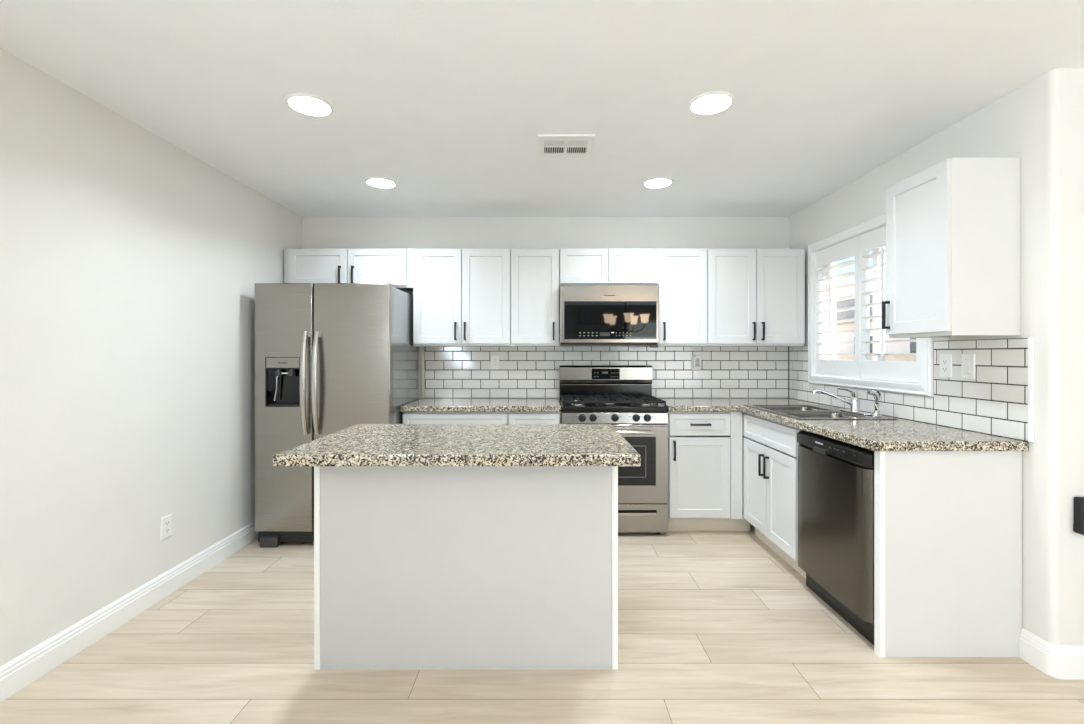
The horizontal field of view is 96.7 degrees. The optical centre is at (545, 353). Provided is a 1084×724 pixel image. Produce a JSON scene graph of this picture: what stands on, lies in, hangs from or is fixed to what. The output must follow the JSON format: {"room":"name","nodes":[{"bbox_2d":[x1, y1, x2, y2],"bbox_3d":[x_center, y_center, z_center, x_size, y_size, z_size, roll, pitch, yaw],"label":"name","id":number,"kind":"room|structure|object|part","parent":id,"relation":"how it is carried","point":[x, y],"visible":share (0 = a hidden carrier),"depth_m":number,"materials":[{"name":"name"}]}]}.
{"room":"kitchen","nodes":[
{"label":"kitchen","id":0,"kind":"room"},
{"bbox_2d":[0,48,301,665],"bbox_3d":[-2.125,0.075,0.100,0.150,2.450,8.200,0,0,0],"label":"wall","id":1,"kind":"structure","parent":0,"point":[131,265],"depth_m":2.26,"materials":[{"name":"paint"}]},
{"bbox_2d":[0,521,257,702],"bbox_3d":[-2.042,1.237,0.015,0.016,0.126,8.030,0,0,0],"label":"baseboard","id":2,"kind":"structure","parent":1,"relation":"attached to","point":[16,674],"depth_m":2.24,"materials":[{"name":"paint"}]},
{"bbox_2d":[161,514,171,539],"bbox_3d":[-2.046,0.933,2.600,0.008,0.119,0.074,0,0,0],"label":"wall outlet","id":3,"kind":"object","parent":1,"relation":"attached to","point":[166,522],"visible":1,"depth_m":2.60,"materials":[{"name":"white plastic"}]},
{"bbox_2d":[0,0,1083,216],"bbox_3d":[1.125,-1.250,-1.200,6.650,0.200,10.800,0,0,0],"label":"ceiling","id":4,"kind":"structure","parent":0,"point":[449,102],"depth_m":2.06,"materials":[{"name":"paint"}]},
{"bbox_2d":[285,93,333,116],"bbox_3d":[-1.090,-1.146,2.226,0.202,0.008,0.202,0,0,0],"label":"recessed light","id":5,"kind":"object","parent":4,"relation":"in","point":[307,104],"visible":1,"depth_m":2.21,"materials":[{"name":"white plastic"}]},
{"bbox_2d":[365,177,396,187],"bbox_3d":[-1.106,-1.146,3.232,0.202,0.008,0.202,0,0,0],"label":"recessed light","id":6,"kind":"object","parent":4,"relation":"in","point":[379,182],"visible":1,"depth_m":3.21,"materials":[{"name":"white plastic"}]},
{"bbox_2d":[538,134,594,156],"bbox_3d":[0.108,-1.141,2.655,0.300,0.018,0.270,0,0,0],"label":"ceiling vent","id":7,"kind":"object","parent":4,"relation":"in","point":[549,145],"visible":1,"depth_m":2.63,"materials":[{"name":"white plastic"}]},
{"bbox_2d":[643,177,672,187],"bbox_3d":[0.750,-1.146,3.232,0.202,0.008,0.202,0,0,0],"label":"recessed light","id":8,"kind":"object","parent":4,"relation":"in","point":[657,182],"visible":1,"depth_m":3.21,"materials":[{"name":"white plastic"}]},
{"bbox_2d":[688,91,734,114],"bbox_3d":[0.757,-1.146,2.210,0.202,0.008,0.202,0,0,0],"label":"recessed light","id":9,"kind":"object","parent":4,"relation":"in","point":[709,103],"visible":1,"depth_m":2.20,"materials":[{"name":"white plastic"}]},
{"bbox_2d":[0,524,1083,723],"bbox_3d":[1.125,1.360,0.050,6.550,0.120,8.300,0,0,0],"label":"floor","id":10,"kind":"structure","parent":0,"point":[715,627],"depth_m":1.96,"materials":[{"name":"beige wood"}]},
{"bbox_2d":[255,283,418,546],"bbox_3d":[-1.499,0.409,3.572,0.910,1.781,0.837,0,0,0],"label":"refrigerator","id":11,"kind":"object","parent":10,"relation":"on","point":[330,358],"visible":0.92,"depth_m":3.23,"materials":[{"name":"grey metal"}]},
{"bbox_3d":[-1.789,0.221,3.256,0.092,0.191,0.029,0,0,0],"label":"dispenser lever","id":12,"kind":"part","parent":11,"relation":"part of","materials":[{"name":"silver metal"}]},
{"bbox_3d":[-1.760,0.358,3.261,0.389,1.667,0.072,0,0,0],"label":"door","id":13,"kind":"part","parent":11,"relation":"part of","materials":[{"name":"metal"}]},
{"bbox_3d":[-1.599,0.192,3.189,0.040,0.687,0.072,0,0,0],"label":"handle","id":14,"kind":"part","parent":11,"relation":"part of","materials":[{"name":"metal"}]},
{"bbox_3d":[-1.523,0.192,3.189,0.040,0.687,0.072,0,0,0],"label":"handle","id":15,"kind":"part","parent":11,"relation":"part of","materials":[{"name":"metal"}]},
{"bbox_3d":[-1.300,0.358,3.261,0.513,1.667,0.072,0,0,0],"label":"door","id":16,"kind":"part","parent":11,"relation":"part of","materials":[{"name":"metal"}]},
{"bbox_2d":[403,412,507,423],"bbox_3d":[-0.651,0.857,3.728,0.757,0.886,0.624,0,0,0],"label":"base cabinet","id":17,"kind":"object","parent":10,"relation":"on","point":[408,417],"visible":0.04,"depth_m":3.46,"materials":[{"name":"paint"}]},
{"bbox_2d":[400,398,560,411],"bbox_3d":[-0.465,0.391,3.737,1.143,0.042,0.624,0,0,0],"label":"countertop","id":18,"kind":"structure","parent":17,"relation":"on","point":[424,404],"depth_m":3.46,"materials":[{"name":"stone"}]},
{"bbox_2d":[314,466,617,669],"bbox_3d":[-0.330,0.857,2.262,1.251,0.886,0.556,0,0,0],"label":"kitchen island","id":19,"kind":"object","parent":10,"relation":"on","point":[416,567],"visible":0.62,"depth_m":1.99,"materials":[{"name":"paint"}]},
{"bbox_2d":[273,424,640,465],"bbox_3d":[-0.327,0.392,2.159,1.350,0.043,0.787,0,0,0],"label":"island countertop","id":20,"kind":"structure","parent":19,"relation":"on","point":[358,444],"depth_m":1.93,"materials":[{"name":"stone"}]},
{"bbox_2d":[508,412,560,423],"bbox_3d":[-0.084,0.857,3.728,0.377,0.886,0.624,0,0,0],"label":"base cabinet","id":21,"kind":"object","parent":10,"relation":"on","point":[513,417],"visible":0.06,"depth_m":3.46,"materials":[{"name":"paint"}]},
{"bbox_2d":[559,365,667,533],"bbox_3d":[0.491,0.698,3.693,0.760,1.205,0.674,0,0,0],"label":"gas range","id":22,"kind":"object","parent":10,"relation":"on","point":[620,396],"visible":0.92,"depth_m":3.43,"materials":[{"name":"grey metal"}]},
{"bbox_3d":[0.258,0.455,3.413,0.053,0.053,0.042,0,0,0],"label":"knob","id":23,"kind":"part","parent":22,"relation":"part of","materials":[{"name":"black plastic"}]},
{"bbox_3d":[0.335,0.455,3.413,0.053,0.053,0.042,0,0,0],"label":"knob","id":24,"kind":"part","parent":22,"relation":"part of","materials":[{"name":"black plastic"}]},
{"bbox_3d":[0.488,0.164,3.944,0.230,0.087,0.001,0,0,0],"label":"clock panel","id":25,"kind":"part","parent":22,"relation":"part of","materials":[{"name":"black glass"}]},
{"bbox_2d":[559,399,667,412],"bbox_3d":[0.491,0.397,3.726,0.760,0.046,0.588,0,0,0],"label":"cooktop","id":26,"kind":"object","parent":22,"relation":"in","point":[565,407],"depth_m":3.44,"materials":[{"name":"black metal"}]},
{"bbox_3d":[0.491,0.458,3.447,0.760,0.074,0.034,0,0,0],"label":"control panel","id":27,"kind":"part","parent":22,"relation":"part of","materials":[{"name":"metal"}]},
{"bbox_3d":[0.491,0.455,3.413,0.053,0.053,0.042,0,0,0],"label":"knob","id":28,"kind":"part","parent":22,"relation":"part of","materials":[{"name":"black plastic"}]},
{"bbox_3d":[0.491,0.552,3.391,0.560,0.034,0.069,0,0,0],"label":"handle","id":29,"kind":"part","parent":22,"relation":"part of","materials":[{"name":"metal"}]},
{"bbox_3d":[0.643,0.455,3.413,0.053,0.053,0.042,0,0,0],"label":"knob","id":30,"kind":"part","parent":22,"relation":"part of","materials":[{"name":"black plastic"}]},
{"bbox_3d":[0.491,0.782,3.443,0.760,0.559,0.034,0,0,0],"label":"oven door","id":31,"kind":"part","parent":22,"relation":"part of","materials":[{"name":"metal"}]},
{"bbox_3d":[0.491,1.171,3.446,0.760,0.199,0.036,0,0,0],"label":"drawer","id":32,"kind":"part","parent":22,"relation":"part of","materials":[{"name":"metal"}]},
{"bbox_3d":[0.722,0.455,3.413,0.053,0.053,0.042,0,0,0],"label":"knob","id":33,"kind":"part","parent":22,"relation":"part of","materials":[{"name":"black plastic"}]},
{"bbox_2d":[667,412,749,530],"bbox_3d":[1.189,0.857,3.728,0.622,0.886,0.624,0,0,0],"label":"base cabinet","id":34,"kind":"object","parent":10,"relation":"on","point":[705,449],"visible":0.92,"depth_m":3.46,"materials":[{"name":"paint"}]},
{"bbox_3d":[0.916,0.690,3.433,0.013,0.140,0.034,0,0,0],"label":"handle","id":35,"kind":"part","parent":34,"relation":"part of","materials":[{"name":"black metal"}]},
{"bbox_3d":[1.102,0.506,3.460,0.436,0.157,0.020,0,0,0],"label":"drawer","id":36,"kind":"part","parent":34,"relation":"part of","materials":[{"name":"paint"}]},
{"bbox_3d":[1.102,0.884,3.460,0.436,0.575,0.020,0,0,0],"label":"door","id":37,"kind":"part","parent":34,"relation":"part of","materials":[{"name":"paint"}]},
{"bbox_3d":[1.103,0.503,3.433,0.140,0.013,0.034,0,0,0],"label":"handle","id":38,"kind":"part","parent":34,"relation":"part of","materials":[{"name":"black metal"}]},
{"bbox_2d":[743,413,805,578],"bbox_3d":[1.706,0.857,3.097,0.655,0.886,0.742,0,0,0],"label":"base cabinet","id":39,"kind":"object","parent":10,"relation":"on","point":[770,448],"visible":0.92,"depth_m":3.03,"materials":[{"name":"paint"}]},
{"bbox_3d":[1.422,0.884,3.270,0.020,0.575,0.356,0,0,0],"label":"door","id":40,"kind":"part","parent":39,"relation":"part of","materials":[{"name":"paint"}]},
{"bbox_3d":[1.395,0.720,3.123,0.034,0.140,0.013,0,0,0],"label":"handle","id":41,"kind":"part","parent":39,"relation":"part of","materials":[{"name":"black metal"}]},
{"bbox_3d":[1.395,0.720,3.055,0.034,0.140,0.013,0,0,0],"label":"handle","id":42,"kind":"part","parent":39,"relation":"part of","materials":[{"name":"black metal"}]},
{"bbox_3d":[1.422,0.884,2.908,0.020,0.575,0.356,0,0,0],"label":"door","id":43,"kind":"part","parent":39,"relation":"part of","materials":[{"name":"paint"}]},
{"bbox_2d":[659,398,1028,450],"bbox_3d":[1.460,0.391,3.042,1.168,0.042,2.013,0,0,0],"label":"countertop","id":44,"kind":"structure","parent":39,"relation":"on","point":[900,434],"depth_m":2.33,"materials":[{"name":"stone"}]},
{"bbox_2d":[743,404,897,419],"bbox_3d":[1.705,0.457,3.100,0.560,0.185,0.770,0,0,0],"label":"sink","id":45,"kind":"object","parent":44,"relation":"in","point":[797,411],"visible":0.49,"depth_m":3.07,"materials":[{"name":"metal"}]},
{"bbox_3d":[1.660,0.458,3.270,0.392,0.183,0.326,0,0,0],"label":"bowl","id":46,"kind":"part","parent":45,"relation":"part of","materials":[{"name":"metal"}]},
{"bbox_3d":[1.660,0.458,2.920,0.392,0.183,0.306,0,0,0],"label":"bowl","id":47,"kind":"part","parent":45,"relation":"part of","materials":[{"name":"metal"}]},
{"bbox_2d":[868,390,881,415],"bbox_3d":[1.935,0.288,2.835,0.072,0.152,0.052,0,0,0],"label":"sprayer","id":48,"kind":"object","parent":45,"relation":"on","point":[876,395],"visible":1,"depth_m":2.83,"materials":[{"name":"silver metal"}]},
{"bbox_2d":[812,387,871,414],"bbox_3d":[1.814,0.286,2.990,0.268,0.157,0.275,0,0,0],"label":"faucet","id":49,"kind":"object","parent":44,"relation":"on","point":[854,400],"visible":0.99,"depth_m":2.99,"materials":[{"name":"silver metal"}]},
{"bbox_3d":[1.800,0.272,3.022,0.244,0.108,0.026,0,0,11],"label":"spout","id":50,"kind":"part","parent":49,"relation":"part of","materials":[{"name":"silver metal"}]},
{"bbox_3d":[1.879,0.242,3.000,0.120,0.069,0.041,0,0,0],"label":"lever","id":51,"kind":"part","parent":49,"relation":"part of","materials":[{"name":"silver metal"}]},
{"bbox_3d":[1.920,0.360,2.990,0.056,0.009,0.275,0,0,0],"label":"deck plate","id":52,"kind":"part","parent":49,"relation":"part of","materials":[{"name":"silver metal"}]},
{"bbox_2d":[797,430,873,644],"bbox_3d":[1.691,0.864,2.412,0.602,0.872,0.608,0,0,0],"label":"dishwasher","id":53,"kind":"object","parent":10,"relation":"on","point":[836,477],"visible":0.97,"depth_m":2.31,"materials":[{"name":"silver metal"}]},
{"bbox_3d":[1.419,0.468,2.412,0.050,0.077,0.608,0,0,0],"label":"control panel","id":54,"kind":"part","parent":53,"relation":"part of","materials":[{"name":"black plastic"}]},
{"bbox_2d":[874,451,1021,657],"bbox_3d":[1.736,0.857,2.081,0.611,0.886,0.038,0,0,0],"label":"end panel","id":55,"kind":"object","parent":10,"relation":"on","point":[948,524],"visible":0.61,"depth_m":2.07,"materials":[{"name":"paint"}]},
{"bbox_2d":[302,217,788,437],"bbox_3d":[-0.003,0.075,4.119,4.095,2.450,0.163,0,0,0],"label":"wall","id":56,"kind":"structure","parent":0,"point":[559,233],"depth_m":4.05,"materials":[{"name":"tile"}]},
{"bbox_2d":[284,249,412,290],"bbox_3d":[-1.532,-0.666,3.869,1.004,0.303,0.357,0,0,0],"label":"upper cabinet","id":57,"kind":"object","parent":56,"relation":"attached to","point":[393,266],"visible":0.67,"depth_m":3.73,"materials":[{"name":"paint"}]},
{"bbox_3d":[-1.767,-0.673,3.735,0.454,0.282,0.020,0,0,0],"label":"door","id":58,"kind":"part","parent":57,"relation":"part of","materials":[{"name":"paint"}]},
{"bbox_3d":[-1.588,-0.608,3.708,0.013,0.140,0.034,0,0,0],"label":"handle","id":59,"kind":"part","parent":57,"relation":"part of","materials":[{"name":"black metal"}]},
{"bbox_3d":[-1.488,-0.608,3.708,0.013,0.140,0.034,0,0,0],"label":"handle","id":60,"kind":"part","parent":57,"relation":"part of","materials":[{"name":"black metal"}]},
{"bbox_3d":[-1.308,-0.673,3.735,0.452,0.282,0.020,0,0,0],"label":"door","id":61,"kind":"part","parent":57,"relation":"part of","materials":[{"name":"paint"}]},
{"bbox_3d":[-1.030,0.151,4.043,0.021,0.438,0.013,0,0,0],"label":"edge trim","id":62,"kind":"part","parent":56,"relation":"part of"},
{"bbox_2d":[413,249,510,345],"bbox_3d":[-0.652,-0.441,3.869,0.754,0.755,0.357,0,0,0],"label":"upper cabinet","id":63,"kind":"object","parent":56,"relation":"attached to","point":[462,297],"visible":1,"depth_m":3.73,"materials":[{"name":"paint"}]},
{"bbox_3d":[-0.840,-0.447,3.735,0.372,0.734,0.020,0,0,0],"label":"door","id":64,"kind":"part","parent":63,"relation":"part of","materials":[{"name":"paint"}]},
{"bbox_3d":[-0.697,-0.176,3.708,0.013,0.140,0.034,0,0,0],"label":"handle","id":65,"kind":"part","parent":63,"relation":"part of","materials":[{"name":"black metal"}]},
{"bbox_3d":[-0.624,-0.176,3.708,0.013,0.140,0.034,0,0,0],"label":"handle","id":66,"kind":"part","parent":63,"relation":"part of","materials":[{"name":"black metal"}]},
{"bbox_3d":[-0.464,-0.447,3.735,0.372,0.734,0.020,0,0,0],"label":"door","id":67,"kind":"part","parent":63,"relation":"part of","materials":[{"name":"paint"}]},
{"bbox_2d":[490,355,498,369],"bbox_3d":[-0.428,0.071,4.037,0.074,0.119,0.008,0,0,0],"label":"wall outlet","id":68,"kind":"object","parent":56,"relation":"attached to","point":[494,359],"visible":1,"depth_m":4.04,"materials":[{"name":"white plastic"}]},
{"bbox_2d":[511,249,558,345],"bbox_3d":[-0.085,-0.441,3.869,0.378,0.755,0.357,0,0,0],"label":"upper cabinet","id":69,"kind":"object","parent":56,"relation":"attached to","point":[534,272],"visible":1,"depth_m":3.73,"materials":[{"name":"paint"}]},
{"bbox_3d":[0.059,-0.176,3.708,0.013,0.140,0.034,0,0,0],"label":"handle","id":70,"kind":"part","parent":69,"relation":"part of","materials":[{"name":"black metal"}]},
{"bbox_2d":[559,249,656,287],"bbox_3d":[0.485,-0.673,3.886,0.758,0.289,0.323,0,0,0],"label":"upper cabinet","id":71,"kind":"object","parent":56,"relation":"attached to","point":[576,266],"visible":0.89,"depth_m":3.73,"materials":[{"name":"paint"}]},
{"bbox_3d":[0.296,-0.680,3.735,0.374,0.268,0.020,0,0,0],"label":"door","id":72,"kind":"part","parent":71,"relation":"part of","materials":[{"name":"paint"}]},
{"bbox_2d":[559,285,658,347],"bbox_3d":[0.482,-0.285,3.847,0.752,0.473,0.386,0,0,0],"label":"microwave","id":73,"kind":"object","parent":71,"relation":"attached to","point":[588,314],"visible":0.96,"depth_m":3.66,"materials":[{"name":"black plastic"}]},
{"bbox_3d":[0.488,-0.256,3.670,0.699,0.287,0.026,0,0,0],"label":"door glass","id":74,"kind":"part","parent":73,"relation":"part of","materials":[{"name":"black glass"}]},
{"bbox_3d":[0.674,-0.680,3.735,0.374,0.268,0.020,0,0,0],"label":"door","id":75,"kind":"part","parent":71,"relation":"part of","materials":[{"name":"paint"}]},
{"bbox_2d":[649,249,706,345],"bbox_3d":[1.058,-0.441,3.869,0.384,0.755,0.357,0,0,0],"label":"upper cabinet","id":76,"kind":"object","parent":56,"relation":"attached to","point":[681,273],"visible":0.93,"depth_m":3.73,"materials":[{"name":"paint"}]},
{"bbox_3d":[0.910,-0.176,3.708,0.013,0.140,0.034,0,0,0],"label":"handle","id":77,"kind":"part","parent":76,"relation":"part of","materials":[{"name":"black metal"}]},
{"bbox_2d":[692,356,700,369],"bbox_3d":[1.258,0.075,4.037,0.074,0.119,0.008,0,0,0],"label":"wall outlet","id":78,"kind":"object","parent":56,"relation":"attached to","point":[692,356],"visible":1,"depth_m":4.04,"materials":[{"name":"white plastic"}]},
{"bbox_2d":[693,356,700,367],"bbox_3d":[1.258,0.067,4.017,0.062,0.106,0.030,0,0,0],"label":"plug","id":79,"kind":"object","parent":78,"relation":"attached to","point":[696,359],"visible":1,"depth_m":4.00,"materials":[{"name":"white plastic"}]},
{"bbox_2d":[707,249,804,345],"bbox_3d":[1.627,-0.441,3.869,0.752,0.755,0.357,0,0,0],"label":"upper cabinet","id":80,"kind":"object","parent":56,"relation":"attached to","point":[756,297],"visible":0.98,"depth_m":3.73,"materials":[{"name":"paint"}]},
{"bbox_3d":[1.440,-0.447,3.735,0.372,0.734,0.020,0,0,0],"label":"door","id":81,"kind":"part","parent":80,"relation":"part of","materials":[{"name":"paint"}]},
{"bbox_3d":[1.601,-0.176,3.708,0.013,0.140,0.034,0,0,0],"label":"handle","id":82,"kind":"part","parent":80,"relation":"part of","materials":[{"name":"black metal"}]},
{"bbox_3d":[1.671,-0.176,3.708,0.013,0.140,0.034,0,0,0],"label":"handle","id":83,"kind":"part","parent":80,"relation":"part of","materials":[{"name":"black metal"}]},
{"bbox_3d":[1.815,-0.447,3.735,0.370,0.734,0.020,0,0,0],"label":"door","id":84,"kind":"part","parent":80,"relation":"part of","materials":[{"name":"paint"}]},
{"bbox_2d":[789,84,1033,629],"bbox_3d":[2.114,0.075,3.109,0.163,2.450,2.182,0,0,0],"label":"wall","id":85,"kind":"structure","parent":0,"point":[999,129],"depth_m":2.37,"materials":[{"name":"paint"}]},
{"bbox_2d":[808,213,934,396],"bbox_3d":[2.102,-0.307,3.127,0.177,1.065,1.185,0,0,0],"label":"window","id":86,"kind":"structure","parent":85,"relation":"in","point":[925,387],"depth_m":3.14,"materials":[{"name":"paint"}]},
{"bbox_2d":[815,236,860,377],"bbox_3d":[2.055,-0.307,3.405,0.116,0.932,0.524,0,0,4],"label":"plantation shutter","id":87,"kind":"object","parent":86,"relation":"attached to","point":[849,248],"visible":0.94,"depth_m":3.37,"materials":[{"name":"paint"}]},
{"bbox_3d":[2.003,-0.302,3.404,0.012,0.666,0.012,0,0,0],"label":"tilt rod","id":88,"kind":"part","parent":87,"relation":"part of","materials":[{"name":"paint"}]},
{"bbox_2d":[861,226,919,382],"bbox_3d":[2.055,-0.307,2.869,0.116,0.932,0.524,0,0,4],"label":"plantation shutter","id":89,"kind":"object","parent":86,"relation":"attached to","point":[902,371],"visible":0.61,"depth_m":2.97,"materials":[{"name":"paint"}]},
{"bbox_3d":[2.003,-0.302,2.872,0.012,0.666,0.012,0,0,0],"label":"tilt rod","id":90,"kind":"part","parent":89,"relation":"part of","materials":[{"name":"paint"}]},
{"bbox_2d":[940,354,951,377],"bbox_3d":[2.031,0.060,2.452,0.008,0.119,0.074,0,0,0],"label":"wall outlet","id":91,"kind":"object","parent":85,"relation":"attached to","point":[945,359],"visible":1,"depth_m":2.44,"materials":[{"name":"white plastic"}]},
{"bbox_2d":[942,359,947,364],"bbox_3d":[2.029,0.041,2.452,0.002,0.029,0.033,0,0,0],"label":"receptacle","id":92,"kind":"object","parent":91,"relation":"attached to","point":[944,361],"depth_m":2.45,"materials":[{"name":"white plastic"}]},
{"bbox_2d":[882,158,1020,337],"bbox_3d":[1.869,-0.463,2.265,0.349,0.764,0.381,0,0,0],"label":"upper cabinet","id":93,"kind":"object","parent":85,"relation":"attached to","point":[953,226],"visible":1,"depth_m":2.08,"materials":[{"name":"paint"}]},
{"bbox_3d":[1.711,-0.196,2.426,0.034,0.140,0.013,0,0,0],"label":"handle","id":94,"kind":"part","parent":93,"relation":"part of","materials":[{"name":"black metal"}]},
{"bbox_3d":[1.738,-0.469,2.265,0.020,0.743,0.375,0,0,0],"label":"door","id":95,"kind":"part","parent":93,"relation":"part of","materials":[{"name":"paint"}]},
{"bbox_2d":[961,354,974,378],"bbox_3d":[2.030,0.060,2.322,0.011,0.119,0.074,0,0,0],"label":"light switch","id":96,"kind":"object","parent":85,"relation":"attached to","point":[967,360],"visible":1,"depth_m":2.32,"materials":[{"name":"white plastic"}]},
{"bbox_3d":[2.038,0.148,2.026,0.013,0.444,0.017,0,0,0],"label":"edge trim","id":97,"kind":"part","parent":85,"relation":"part of","materials":[{"name":"paint"}]},
{"bbox_2d":[1027,68,1083,645],"bbox_3d":[3.172,0.075,1.995,2.255,2.450,0.110,0,0,0],"label":"wall","id":98,"kind":"structure","parent":0,"point":[1055,99],"depth_m":1.95,"materials":[{"name":"paint"}]},
{"bbox_2d":[1019,628,1083,679],"bbox_3d":[3.155,1.237,1.995,2.251,0.126,0.142,0,0,0],"label":"baseboard","id":99,"kind":"structure","parent":98,"relation":"attached to","point":[1056,661],"depth_m":1.94,"materials":[{"name":"paint"}]},
{"bbox_2d":[1073,497,1083,534],"bbox_3d":[2.165,0.645,1.919,0.098,0.144,0.042,0,0,0],"label":"wall device","id":100,"kind":"object","parent":98,"relation":"attached to","point":[1078,526],"visible":1,"depth_m":1.92,"materials":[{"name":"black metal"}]},
{"label":"outside","id":101,"kind":"structure","parent":0,"visible":0},
{"bbox_3d":[16.102,1.575,17.000,27.795,0.150,46.000,0,0,0],"label":"ground","id":102,"kind":"structure","parent":101,"visible":0},
{"bbox_2d":[836,355,915,360],"bbox_3d":[7.700,0.745,16.000,0.280,1.510,36.000,0,0,0],"label":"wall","id":103,"kind":"structure","parent":102,"relation":"on","point":[838,357],"depth_m":10.66,"materials":[{"name":"white paint"}]},
{"bbox_2d":[836,293,915,352],"bbox_3d":[18.975,-0.650,23.000,8.850,4.300,18.978,0,0,0],"label":"neighbor house","id":104,"kind":"structure","parent":102,"relation":"on","point":[900,347],"depth_m":23.26,"materials":[{"name":"paint"}]},
{"bbox_3d":[14.989,-0.200,22.600,0.018,1.240,1.640,0,0,0],"label":"pane","id":105,"kind":"part","parent":104,"relation":"part of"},
{"bbox_3d":[14.989,-0.200,19.000,0.018,1.240,1.640,0,0,0],"label":"pane","id":106,"kind":"part","parent":104,"relation":"part of","materials":[{"name":"grey glass"}]}
]}

